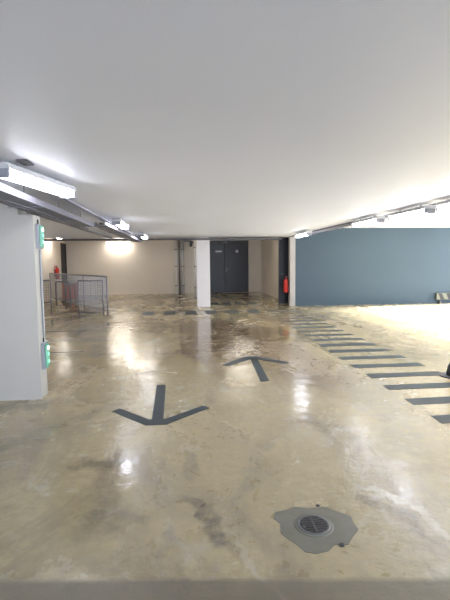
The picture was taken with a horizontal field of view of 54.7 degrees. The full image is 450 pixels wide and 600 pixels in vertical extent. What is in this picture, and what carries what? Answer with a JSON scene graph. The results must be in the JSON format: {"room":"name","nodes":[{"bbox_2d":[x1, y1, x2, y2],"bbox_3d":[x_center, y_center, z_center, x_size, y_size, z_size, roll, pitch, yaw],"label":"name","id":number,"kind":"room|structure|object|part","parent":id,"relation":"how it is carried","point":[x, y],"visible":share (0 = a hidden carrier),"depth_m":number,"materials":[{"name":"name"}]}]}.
{"room":"parking garage","nodes":[
{"label":"parking garage","id":0,"kind":"room"},
{"bbox_2d":[0,203,47,400],"bbox_3d":[-5.192,0.014,4.548,6.300,2.280,0.230,-1,5,-5],"label":"pillar","id":1,"kind":"structure","parent":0,"point":[22,376],"depth_m":4.73,"materials":[{"name":"paint"}]},
{"bbox_2d":[35,220,44,248],"bbox_3d":[-2.032,-0.723,4.787,0.064,0.320,0.140,-1,5,-5],"label":"emergency light","id":2,"kind":"object","parent":1,"relation":"attached to","point":[39,229],"visible":1,"depth_m":4.74,"materials":[{"name":"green plastic"}]},
{"bbox_2d":[39,249,44,336],"bbox_3d":[-2.047,-0.069,4.862,0.017,0.985,0.017,1,5,17],"label":"duct","id":3,"kind":"object","parent":1,"relation":"attached to","point":[39,249],"visible":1,"depth_m":4.86,"materials":[{"name":"grey plastic"}]},
{"bbox_2d":[41,338,49,369],"bbox_3d":[-2.018,0.597,4.903,0.064,0.350,0.140,-1,5,-5],"label":"emergency light","id":4,"kind":"object","parent":1,"relation":"attached to","point":[45,354],"visible":1,"depth_m":4.85,"materials":[{"name":"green plastic"}]},
{"bbox_2d":[41,238,64,301],"bbox_3d":[-6.739,-0.809,12.406,0.200,2.570,15.790,-1,5,-5],"label":"wall","id":5,"kind":"structure","parent":0,"point":[51,253],"depth_m":17.82,"materials":[{"name":"beige paint"}]},
{"bbox_2d":[54,266,58,279],"bbox_3d":[-7.099,-1.155,18.322,0.220,0.590,0.195,-1,5,-5],"label":"fire extinguisher","id":6,"kind":"object","parent":5,"relation":"attached to","point":[56,270],"visible":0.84,"depth_m":18.28,"materials":[{"name":"red metal"}]},
{"bbox_2d":[60,243,66,280],"bbox_3d":[-7.335,-1.372,19.812,0.101,2.400,0.810,-1,5,-5],"label":"door","id":7,"kind":"structure","parent":5,"relation":"in","point":[62,245],"depth_m":19.83,"materials":[{"name":"paint"}]},
{"bbox_2d":[65,240,261,293],"bbox_3d":[-2.782,-1.590,20.771,9.650,2.570,0.200,-1,5,-5],"label":"wall","id":8,"kind":"structure","parent":0,"point":[146,266],"depth_m":20.55,"materials":[{"name":"beige paint"}]},
{"bbox_2d":[79,292,193,294],"bbox_3d":[-4.028,-0.311,20.650,6.600,0.070,0.030,-1,5,-5],"label":"baseboard","id":9,"kind":"structure","parent":8,"relation":"attached to","point":[151,292],"depth_m":20.66,"materials":[{"name":"beige paint"}]},
{"bbox_2d":[184,240,193,246],"bbox_3d":[-1.516,-2.671,20.494,0.780,0.305,0.220,-1,5,-5],"label":"pipe manifold","id":10,"kind":"object","parent":8,"relation":"attached to","point":[190,241],"visible":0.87,"depth_m":20.48,"materials":[{"name":"metal"}]},
{"bbox_2d":[210,240,248,292],"bbox_3d":[0.187,-1.595,20.869,1.880,2.500,0.161,-1,5,-5],"label":"door","id":11,"kind":"structure","parent":8,"relation":"in","point":[231,275],"depth_m":20.86,"materials":[{"name":"paint"}]},
{"bbox_2d":[0,292,449,599],"bbox_3d":[1.889,0.976,6.918,21.000,0.200,29.200,-1,5,-5],"label":"floor","id":12,"kind":"structure","parent":0,"point":[97,502],"depth_m":3.36,"materials":[{"name":"concrete"}]},
{"bbox_2d":[43,280,52,314],"bbox_3d":[-5.470,-0.085,12.836,0.801,1.024,0.114,0,5,3],"label":"railing","id":13,"kind":"object","parent":12,"relation":"on","point":[48,292],"visible":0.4,"depth_m":12.81,"materials":[{"name":"metal"}]},
{"bbox_3d":[-5.126,-0.079,12.819,0.044,0.992,0.044,-1,5,-5],"label":"post","id":14,"kind":"part","parent":13,"relation":"part of","materials":[{"name":"metal"}]},
{"bbox_2d":[55,281,71,306],"bbox_3d":[-5.737,-0.239,15.419,1.139,0.882,0.170,4,7,41],"label":"barrier","id":15,"kind":"object","parent":12,"relation":"on","point":[56,281],"visible":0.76,"depth_m":15.27,"materials":[{"name":"metal"}]},
{"bbox_2d":[62,283,77,301],"bbox_3d":[-5.991,-0.296,16.902,0.640,0.740,0.400,-1,5,-5],"label":"barrier panel","id":16,"kind":"object","parent":12,"relation":"on","point":[63,284],"visible":0.23,"depth_m":16.87,"materials":[{"name":"plastic"}]},
{"bbox_2d":[64,283,76,308],"bbox_3d":[-5.114,-0.140,14.402,0.480,0.851,0.162,-4,6,-33],"label":"barrier","id":17,"kind":"object","parent":12,"relation":"on","point":[74,284],"visible":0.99,"depth_m":14.35,"materials":[{"name":"metal"}]},
{"bbox_2d":[49,273,109,314],"bbox_3d":[-5.215,-0.332,15.031,0.137,1.124,6.350,-4,6,-36],"label":"railing","id":18,"kind":"object","parent":12,"relation":"on","point":[62,277],"visible":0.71,"depth_m":14.36,"materials":[{"name":"metal"}]},
{"bbox_3d":[-5.221,-0.867,14.984,0.048,0.048,6.213,-4,6,-36],"label":"rail","id":19,"kind":"part","parent":18,"relation":"part of","materials":[{"name":"metal"}]},
{"bbox_3d":[-5.211,0.109,15.070,0.036,0.036,6.213,-4,6,-36],"label":"rail","id":20,"kind":"part","parent":18,"relation":"part of","materials":[{"name":"metal"}]},
{"bbox_3d":[-3.392,-0.121,12.524,0.044,1.092,0.044,-1,5,-5],"label":"post","id":21,"kind":"part","parent":18,"relation":"part of","materials":[{"name":"metal"}]},
{"bbox_2d":[77,280,104,315],"bbox_3d":[-3.834,-0.066,12.427,0.811,1.024,0.108,-1,5,0],"label":"railing","id":22,"kind":"object","parent":12,"relation":"on","point":[78,281],"visible":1,"depth_m":12.42,"materials":[{"name":"metal"}]},
{"bbox_3d":[-4.185,-0.054,12.425,0.044,0.992,0.044,-1,5,-5],"label":"post","id":23,"kind":"part","parent":22,"relation":"part of","materials":[{"name":"metal"}]},
{"bbox_3d":[-3.839,-0.552,12.384,0.703,0.048,0.048,-1,5,0],"label":"rail","id":24,"kind":"part","parent":22,"relation":"part of","materials":[{"name":"metal"}]},
{"bbox_3d":[-3.830,0.345,12.463,0.703,0.036,0.036,-1,5,0],"label":"rail","id":25,"kind":"part","parent":22,"relation":"part of","materials":[{"name":"metal"}]},
{"bbox_3d":[-3.483,-0.062,12.430,0.044,0.992,0.044,-1,5,-5],"label":"post","id":26,"kind":"part","parent":22,"relation":"part of","materials":[{"name":"metal"}]},
{"bbox_2d":[112,385,208,425],"bbox_3d":[-0.712,1.100,4.660,1.109,0.002,0.972,4,7,43],"label":"painted arrow","id":27,"kind":"object","parent":12,"relation":"on","point":[158,410],"visible":1,"depth_m":4.32,"materials":[{"name":"paint"}]},
{"bbox_2d":[174,240,177,293],"bbox_3d":[-2.316,-1.577,20.575,0.118,2.570,0.120,3,6,38],"label":"vertical pipe","id":28,"kind":"object","parent":12,"relation":"on","point":[175,241],"visible":0.94,"depth_m":20.53,"materials":[{"name":"beige metal"}]},
{"bbox_2d":[178,240,180,293],"bbox_3d":[-2.164,-1.586,20.657,0.068,2.570,0.084,-1,5,-5],"label":"vertical pipe","id":29,"kind":"object","parent":12,"relation":"on","point":[178,240],"visible":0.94,"depth_m":20.61,"materials":[{"name":"metal"}]},
{"bbox_2d":[180,240,184,293],"bbox_3d":[-2.006,-1.581,20.583,0.158,2.570,0.158,3,6,35],"label":"vertical pipe","id":30,"kind":"object","parent":12,"relation":"on","point":[182,241],"visible":0.96,"depth_m":20.53,"materials":[{"name":"metal"}]},
{"bbox_2d":[142,309,260,314],"bbox_3d":[-0.701,0.366,12.971,3.466,0.002,0.922,-1,5,-5],"label":"zebra crossing","id":31,"kind":"object","parent":12,"relation":"on","point":[251,310],"visible":1,"depth_m":12.98,"materials":[{"name":"paint"}]},
{"bbox_2d":[196,237,209,306],"bbox_3d":[-0.738,-1.065,14.583,0.440,2.570,0.450,-1,5,-5],"label":"pillar","id":32,"kind":"structure","parent":12,"relation":"on","point":[202,246],"depth_m":14.37,"materials":[{"name":"white paint"}]},
{"bbox_2d":[210,296,258,304],"bbox_3d":[0.344,0.006,16.924,2.015,0.002,3.529,-1,5,-5],"label":"painted stripes","id":33,"kind":"object","parent":12,"relation":"on","point":[217,303],"visible":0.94,"depth_m":15.95,"materials":[{"name":"paint"}]},
{"bbox_2d":[223,356,288,381],"bbox_3d":[0.379,0.952,6.206,0.881,0.002,1.387,1,5,22],"label":"painted arrow","id":34,"kind":"object","parent":12,"relation":"on","point":[254,359],"visible":1,"depth_m":6.45,"materials":[{"name":"paint"}]},
{"bbox_2d":[273,507,357,553],"bbox_3d":[0.521,1.276,2.451,0.456,0.015,0.429,-1,5,-5],"label":"floor drain","id":35,"kind":"object","parent":12,"relation":"on","point":[317,530],"visible":1,"depth_m":2.44,"materials":[{"name":"metal"}]},
{"bbox_2d":[268,309,449,423],"bbox_3d":[2.069,0.706,8.795,1.068,0.002,9.598,-1,5,-5],"label":"walkway marking","id":36,"kind":"object","parent":12,"relation":"on","point":[442,419],"visible":0.99,"depth_m":6.20,"materials":[{"name":"paint"}]},
{"bbox_2d":[435,293,449,302],"bbox_3d":[7.957,-0.077,14.932,1.500,0.360,0.094,-1,5,-5],"label":"barrier","id":37,"kind":"object","parent":12,"relation":"on","point":[438,296],"visible":1,"depth_m":14.84,"materials":[{"name":"white metal"}]},
{"bbox_2d":[439,363,449,378],"bbox_3d":[2.940,0.611,5.573,0.340,0.740,0.340,-1,5,-5],"label":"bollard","id":38,"kind":"object","parent":12,"relation":"on","point":[446,374],"visible":1,"depth_m":5.59,"materials":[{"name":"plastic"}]},
{"bbox_3d":[2.944,0.974,5.605,0.340,0.012,0.340,-1,5,-5],"label":"plate","id":39,"kind":"part","parent":38,"relation":"part of","materials":[{"name":"metal"}]},
{"bbox_2d":[0,0,449,238],"bbox_3d":[1.961,-1.646,6.695,21.200,0.500,29.200,-1,5,-5],"label":"ceiling","id":40,"kind":"structure","parent":0,"point":[164,118],"depth_m":2.23,"materials":[{"name":"paint"}]},
{"bbox_2d":[16,159,33,165],"bbox_3d":[-1.535,-1.056,3.342,0.080,0.012,0.160,-1,5,-5],"label":"plate","id":41,"kind":"object","parent":40,"relation":"attached to","point":[25,162],"visible":1,"depth_m":3.32,"materials":[{"name":"metal"}]},
{"bbox_2d":[0,162,76,198],"bbox_3d":[-1.606,-1.022,3.742,0.176,0.140,1.100,0,5,7],"label":"tube light","id":42,"kind":"object","parent":40,"relation":"attached to","point":[8,171],"visible":1,"depth_m":3.59,"materials":[{"name":"grey plastic"}]},
{"bbox_2d":[0,183,93,226],"bbox_3d":[-1.968,-1.004,3.961,0.330,0.217,6.000,-1,5,-5],"label":"cable tray","id":43,"kind":"object","parent":40,"relation":"hanging from","point":[8,193],"visible":0.86,"depth_m":4.39,"materials":[{"name":"metal"}]},
{"bbox_2d":[0,198,88,229],"bbox_3d":[-1.994,-0.933,4.681,0.128,0.028,4.621,-1,5,-5],"label":"cable bundle","id":44,"kind":"object","parent":43,"relation":"hanging from","point":[1,200],"visible":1,"depth_m":4.52,"materials":[{"name":"plastic"}]},
{"bbox_2d":[26,212,112,238],"bbox_3d":[-3.032,-1.502,9.010,0.060,0.060,8.300,-1,5,-5],"label":"ceiling pipe","id":45,"kind":"object","parent":40,"relation":"attached to","point":[85,229],"visible":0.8,"depth_m":9.76,"materials":[{"name":"metal"}]},
{"bbox_2d":[56,195,139,238],"bbox_3d":[-2.197,-1.504,8.937,0.036,0.036,8.600,-1,5,-5],"label":"conduit","id":46,"kind":"object","parent":40,"relation":"attached to","point":[66,199],"visible":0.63,"depth_m":6.29,"materials":[{"name":"metal"}]},
{"bbox_2d":[94,221,141,241],"bbox_3d":[-2.371,-1.569,10.150,0.270,0.172,6.250,-1,5,-5],"label":"cable tray","id":47,"kind":"object","parent":40,"relation":"hanging from","point":[109,228],"visible":0.8,"depth_m":8.71,"materials":[{"name":"metal"}]},
{"bbox_2d":[106,241,130,242],"bbox_3d":[-4.923,-2.685,20.071,1.100,0.140,0.176,-1,5,-5],"label":"tube light","id":48,"kind":"object","parent":40,"relation":"attached to","point":[106,241],"visible":0.79,"depth_m":20.00,"materials":[{"name":"grey plastic"}]},
{"bbox_2d":[111,218,128,229],"bbox_3d":[-1.894,-1.388,7.917,0.176,0.140,1.100,-1,5,-5],"label":"tube light","id":49,"kind":"object","parent":40,"relation":"attached to","point":[123,225],"visible":1,"depth_m":7.53,"materials":[{"name":"plastic"}]},
{"bbox_2d":[116,222,128,229],"bbox_3d":[-1.894,-1.353,7.920,0.144,0.062,1.040,-1,5,-5],"label":"diffuser","id":50,"kind":"object","parent":49,"relation":"attached to","point":[123,225],"depth_m":7.92,"materials":[{"name":"white plastic"}]},
{"bbox_2d":[138,232,147,238],"bbox_3d":[-2.166,-1.706,11.544,0.176,0.140,1.100,-1,5,-5],"label":"tube light","id":51,"kind":"object","parent":40,"relation":"attached to","point":[142,235],"visible":1,"depth_m":11.01,"materials":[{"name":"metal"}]},
{"bbox_2d":[44,238,282,240],"bbox_3d":[-2.442,-1.909,13.617,8.580,0.102,0.260,-1,5,-5],"label":"cable tray","id":52,"kind":"object","parent":40,"relation":"hanging from","point":[177,239],"visible":0.77,"depth_m":13.59,"materials":[{"name":"metal"}]},
{"bbox_2d":[194,237,196,296],"bbox_3d":[-1.267,-1.406,18.513,0.108,2.570,0.113,3,6,36],"label":"vertical pipe","id":53,"kind":"object","parent":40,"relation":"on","point":[195,284],"visible":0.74,"depth_m":18.48,"materials":[{"name":"beige metal"}]},
{"bbox_2d":[295,231,311,237],"bbox_3d":[2.073,-1.750,11.536,0.176,0.140,1.100,-1,5,-5],"label":"tube light","id":54,"kind":"object","parent":40,"relation":"attached to","point":[306,233],"visible":1,"depth_m":11.32,"materials":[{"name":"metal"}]},
{"bbox_2d":[289,221,352,236],"bbox_3d":[2.279,-1.767,11.151,0.032,0.030,5.400,-1,5,-5],"label":"conduit","id":55,"kind":"object","parent":40,"relation":"attached to","point":[351,221],"visible":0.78,"depth_m":9.78,"materials":[{"name":"metal"}]},
{"bbox_2d":[351,216,385,226],"bbox_3d":[2.593,-1.437,7.933,0.176,0.140,1.100,-1,5,-5],"label":"tube light","id":56,"kind":"object","parent":55,"relation":"attached to","point":[376,219],"visible":1,"depth_m":7.72,"materials":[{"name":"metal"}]},
{"bbox_2d":[353,219,375,226],"bbox_3d":[2.594,-1.401,7.936,0.144,0.062,1.040,-1,5,-5],"label":"diffuser","id":57,"kind":"object","parent":56,"relation":"attached to","point":[363,222],"depth_m":7.93,"materials":[{"name":"white plastic"}]},
{"bbox_2d":[312,203,435,233],"bbox_3d":[2.799,-1.686,8.485,0.140,0.332,10.600,-1,5,-5],"label":"cable tray","id":58,"kind":"object","parent":40,"relation":"hanging from","point":[349,224],"visible":0.25,"depth_m":10.17,"materials":[{"name":"metal"}]},
{"bbox_2d":[387,205,435,220],"bbox_3d":[2.784,-1.317,6.550,0.176,0.140,1.100,-1,5,-5],"label":"tube light","id":59,"kind":"object","parent":40,"relation":"attached to","point":[425,209],"visible":1,"depth_m":6.36,"materials":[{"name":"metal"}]},
{"bbox_2d":[389,209,427,219],"bbox_3d":[2.784,-1.281,6.553,0.144,0.062,1.040,-1,5,-5],"label":"diffuser","id":60,"kind":"object","parent":59,"relation":"attached to","point":[411,212],"depth_m":6.50,"materials":[{"name":"white plastic"}]},
{"bbox_2d":[435,199,449,210],"bbox_3d":[2.910,-1.200,5.211,0.176,0.140,1.100,-1,5,-5],"label":"tube light","id":61,"kind":"object","parent":40,"relation":"attached to","point":[443,205],"visible":1,"depth_m":5.61,"materials":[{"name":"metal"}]},
{"bbox_2d":[437,203,449,210],"bbox_3d":[2.910,-1.164,5.214,0.144,0.062,1.040,-1,5,-5],"label":"diffuser","id":62,"kind":"object","parent":61,"relation":"attached to","point":[440,206],"depth_m":5.62,"materials":[{"name":"white plastic"}]},
{"bbox_2d":[261,237,277,297],"bbox_3d":[2.178,-1.383,17.844,0.200,2.570,6.570,-1,5,-5],"label":"wall","id":63,"kind":"structure","parent":0,"point":[269,248],"depth_m":19.00,"materials":[{"name":"beige paint"}]},
{"bbox_2d":[278,237,288,303],"bbox_3d":[2.099,-1.141,15.116,0.470,2.570,0.130,-1,5,-5],"label":"door","id":64,"kind":"structure","parent":63,"relation":"in","point":[283,244],"depth_m":15.11,"materials":[{"name":"paint"}]},
{"bbox_2d":[295,228,449,305],"bbox_3d":[7.064,-1.175,14.910,9.540,2.570,0.200,-1,5,-5],"label":"wall","id":65,"kind":"structure","parent":0,"point":[343,266],"depth_m":14.62,"materials":[{"name":"paint"}]},
{"bbox_2d":[284,276,288,292],"bbox_3d":[2.057,-0.512,14.541,0.186,0.562,0.210,-1,5,-5],"label":"fire extinguisher","id":66,"kind":"object","parent":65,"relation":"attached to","point":[286,280],"visible":1,"depth_m":14.51,"materials":[{"name":"red metal"}]},
{"bbox_2d":[288,236,294,305],"bbox_3d":[2.226,-1.085,14.462,0.180,2.570,0.200,-1,5,-5],"label":"pillar","id":67,"kind":"structure","parent":65,"relation":"attached to","point":[291,302],"depth_m":14.38,"materials":[{"name":"grey paint"}]}
]}

